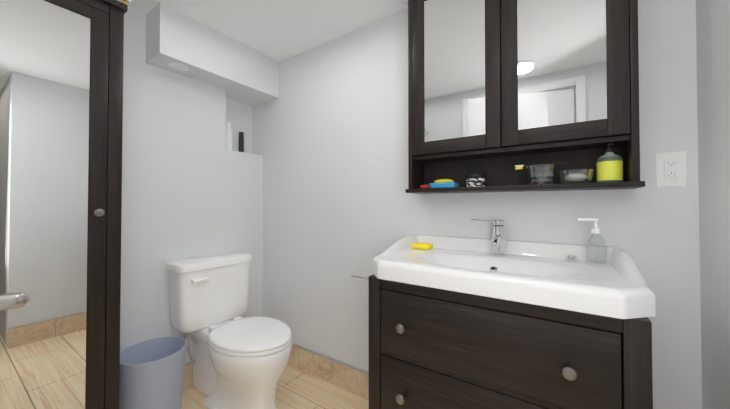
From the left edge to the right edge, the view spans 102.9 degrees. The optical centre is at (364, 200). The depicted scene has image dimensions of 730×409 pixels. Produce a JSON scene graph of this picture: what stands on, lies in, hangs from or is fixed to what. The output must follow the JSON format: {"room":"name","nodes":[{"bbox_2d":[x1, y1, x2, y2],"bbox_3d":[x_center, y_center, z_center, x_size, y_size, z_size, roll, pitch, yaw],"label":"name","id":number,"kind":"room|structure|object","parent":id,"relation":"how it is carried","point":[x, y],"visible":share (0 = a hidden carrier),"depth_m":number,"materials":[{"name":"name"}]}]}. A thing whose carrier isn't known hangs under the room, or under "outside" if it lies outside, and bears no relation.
{"room":"bathroom","nodes":[
{"label":"bathroom","id":0,"kind":"room"},
{"bbox_2d":[0,292,28,310],"bbox_3d":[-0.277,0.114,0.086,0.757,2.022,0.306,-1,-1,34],"label":"door handle","id":1,"kind":"object","parent":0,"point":[14,300],"depth_m":0.36,"materials":[{"name":"silver metal"}]},
{"bbox_2d":[120,2,279,364],"bbox_3d":[-1.281,0.054,1.594,0.426,2.200,1.650,-1,-1,34],"label":"wall","id":2,"kind":"structure","parent":0,"point":[185,195],"depth_m":1.78,"materials":[{"name":"paint"}]},
{"bbox_2d":[169,63,187,70],"bbox_3d":[-1.075,-0.771,1.677,0.096,0.005,0.096,-1,-1,34],"label":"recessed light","id":3,"kind":"object","parent":2,"relation":"in","point":[179,66],"visible":1,"depth_m":1.67,"materials":[{"name":"white plastic"}]},
{"bbox_2d":[182,362,192,391],"bbox_3d":[-1.261,1.078,1.545,0.013,0.152,1.620,-1,-1,34],"label":"baseboard","id":4,"kind":"structure","parent":2,"relation":"attached to","point":[188,368],"depth_m":1.79,"materials":[{"name":"stone"}]},
{"bbox_2d":[225,122,232,150],"bbox_3d":[-0.995,-0.463,2.118,0.060,0.214,0.060,-1,-1,34],"label":"bottle","id":5,"kind":"object","parent":2,"relation":"in","point":[229,140],"visible":0.83,"depth_m":2.10,"materials":[{"name":"white plastic"}]},
{"bbox_2d":[239,132,243,151],"bbox_3d":[-0.937,-0.437,2.204,0.038,0.165,0.038,-1,-1,34],"label":"bottle","id":6,"kind":"object","parent":2,"relation":"in","point":[241,141],"visible":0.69,"depth_m":2.19,"materials":[{"name":"black plastic"}]},
{"bbox_2d":[118,0,407,61],"bbox_3d":[-0.117,-1.111,0.525,3.569,0.100,2.351,-1,-1,34],"label":"ceiling","id":7,"kind":"structure","parent":0,"point":[279,30],"depth_m":1.66,"materials":[{"name":"paint"}]},
{"bbox_2d":[181,364,368,408],"bbox_3d":[-0.117,1.189,0.492,3.569,0.100,2.351,-1,-1,34],"label":"floor","id":8,"kind":"structure","parent":0,"point":[296,388],"depth_m":1.73,"materials":[{"name":"wood"}]},
{"bbox_2d":[0,0,131,408],"bbox_3d":[-1.309,0.106,1.184,0.325,2.085,0.497,-1,-1,34],"label":"tall cabinet","id":9,"kind":"object","parent":8,"relation":"on","point":[61,95],"visible":1,"depth_m":1.14,"materials":[{"name":"brown wood"}]},
{"bbox_2d":[119,337,185,408],"bbox_3d":[-1.095,0.960,1.499,0.292,0.385,0.292,-1,-1,34],"label":"bin","id":10,"kind":"object","parent":8,"relation":"on","point":[151,373],"visible":0.92,"depth_m":1.43,"materials":[{"name":"blue plastic"}]},
{"bbox_2d":[166,252,291,408],"bbox_3d":[-0.727,0.756,1.662,0.766,0.806,0.472,-1,-1,34],"label":"toilet","id":11,"kind":"object","parent":8,"relation":"on","point":[239,362],"visible":1,"depth_m":1.62,"materials":[{"name":"white ceramic"}]},
{"bbox_2d":[351,219,655,408],"bbox_3d":[0.438,0.614,1.120,0.923,1.069,0.498,-1,-1,34],"label":"bathroom vanity","id":12,"kind":"object","parent":8,"relation":"on","point":[497,321],"visible":0.98,"depth_m":0.91,"materials":[{"name":"brown wood"}]},
{"bbox_2d":[412,242,432,249],"bbox_3d":[0.275,0.216,1.393,0.090,0.024,0.062,-1,-1,34],"label":"sponge","id":13,"kind":"object","parent":12,"relation":"on","point":[424,246],"visible":1,"depth_m":1.37,"materials":[{"name":"yellow"}]},
{"bbox_2d":[577,217,606,263],"bbox_3d":[0.827,0.143,1.060,0.085,0.162,0.048,-1,-1,34],"label":"soap dispenser","id":14,"kind":"object","parent":12,"relation":"on","point":[596,230],"visible":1,"depth_m":1.05,"materials":[{"name":"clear glass"}]},
{"bbox_2d":[276,0,695,408],"bbox_3d":[0.138,0.056,1.693,2.669,2.200,0.100,-1,-1,34],"label":"wall","id":15,"kind":"structure","parent":0,"point":[307,202],"depth_m":1.63,"materials":[{"name":"paint"}]},
{"bbox_2d":[288,343,368,400],"bbox_3d":[0.158,1.079,1.597,2.308,0.152,0.013,-1,-1,34],"label":"baseboard","id":16,"kind":"structure","parent":15,"relation":"attached to","point":[351,379],"depth_m":1.84,"materials":[{"name":"stone"}]},
{"bbox_2d":[406,0,644,193],"bbox_3d":[0.586,-0.539,1.230,0.860,0.996,0.178,-1,-1,34],"label":"upper cabinet","id":17,"kind":"object","parent":15,"relation":"attached to","point":[498,90],"visible":1,"depth_m":1.15,"materials":[{"name":"brown wood"}]},
{"bbox_2d":[420,184,429,188],"bbox_3d":[0.297,-0.069,1.433,0.054,0.024,0.051,-1,-1,34],"label":"pouch","id":18,"kind":"object","parent":17,"relation":"in","point":[424,186],"visible":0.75,"depth_m":1.41,"materials":[{"name":"red"}]},
{"bbox_2d":[429,179,459,187],"bbox_3d":[0.375,-0.081,1.375,0.122,0.047,0.080,-1,-1,34],"label":"soap dish","id":19,"kind":"object","parent":17,"relation":"in","point":[444,183],"visible":0.88,"depth_m":1.35,"materials":[{"name":"blue plastic"}]},
{"bbox_2d":[466,174,486,186],"bbox_3d":[0.494,-0.087,1.295,0.088,0.058,0.088,-1,-1,34],"label":"jar","id":20,"kind":"object","parent":17,"relation":"in","point":[475,180],"visible":0.98,"depth_m":1.26,"materials":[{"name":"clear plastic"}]},
{"bbox_2d":[515,162,567,184],"bbox_3d":[0.699,-0.104,1.157,0.182,0.088,0.106,-1,-1,34],"label":"glass holder","id":21,"kind":"object","parent":17,"relation":"in","point":[529,170],"visible":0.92,"depth_m":1.15,"materials":[{"name":"glass"}]},
{"bbox_2d":[559,169,593,183],"bbox_3d":[0.792,-0.087,1.094,0.108,0.052,0.108,-1,-1,34],"label":"glass dish","id":22,"kind":"object","parent":17,"relation":"in","point":[575,178],"visible":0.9,"depth_m":1.07,"materials":[{"name":"beige"}]},
{"bbox_2d":[596,143,622,182],"bbox_3d":[0.873,-0.131,1.038,0.073,0.138,0.076,-1,-1,34],"label":"soap bottle","id":23,"kind":"object","parent":17,"relation":"in","point":[609,163],"visible":0.88,"depth_m":1.01,"materials":[{"name":"yellow plastic"}]},
{"bbox_2d":[656,151,686,186],"bbox_3d":[1.060,-0.109,1.007,0.074,0.120,0.010,-1,-1,34],"label":"electrical outlet","id":24,"kind":"object","parent":15,"relation":"attached to","point":[670,169],"visible":1,"depth_m":1.00,"materials":[{"name":"white plastic"}]},
{"bbox_2d":[688,0,729,408],"bbox_3d":[0.862,0.039,0.486,0.120,2.200,1.090,-1,-1,34],"label":"wall","id":25,"kind":"structure","parent":0,"point":[708,20],"depth_m":0.89,"materials":[{"name":"paint"}]}
]}

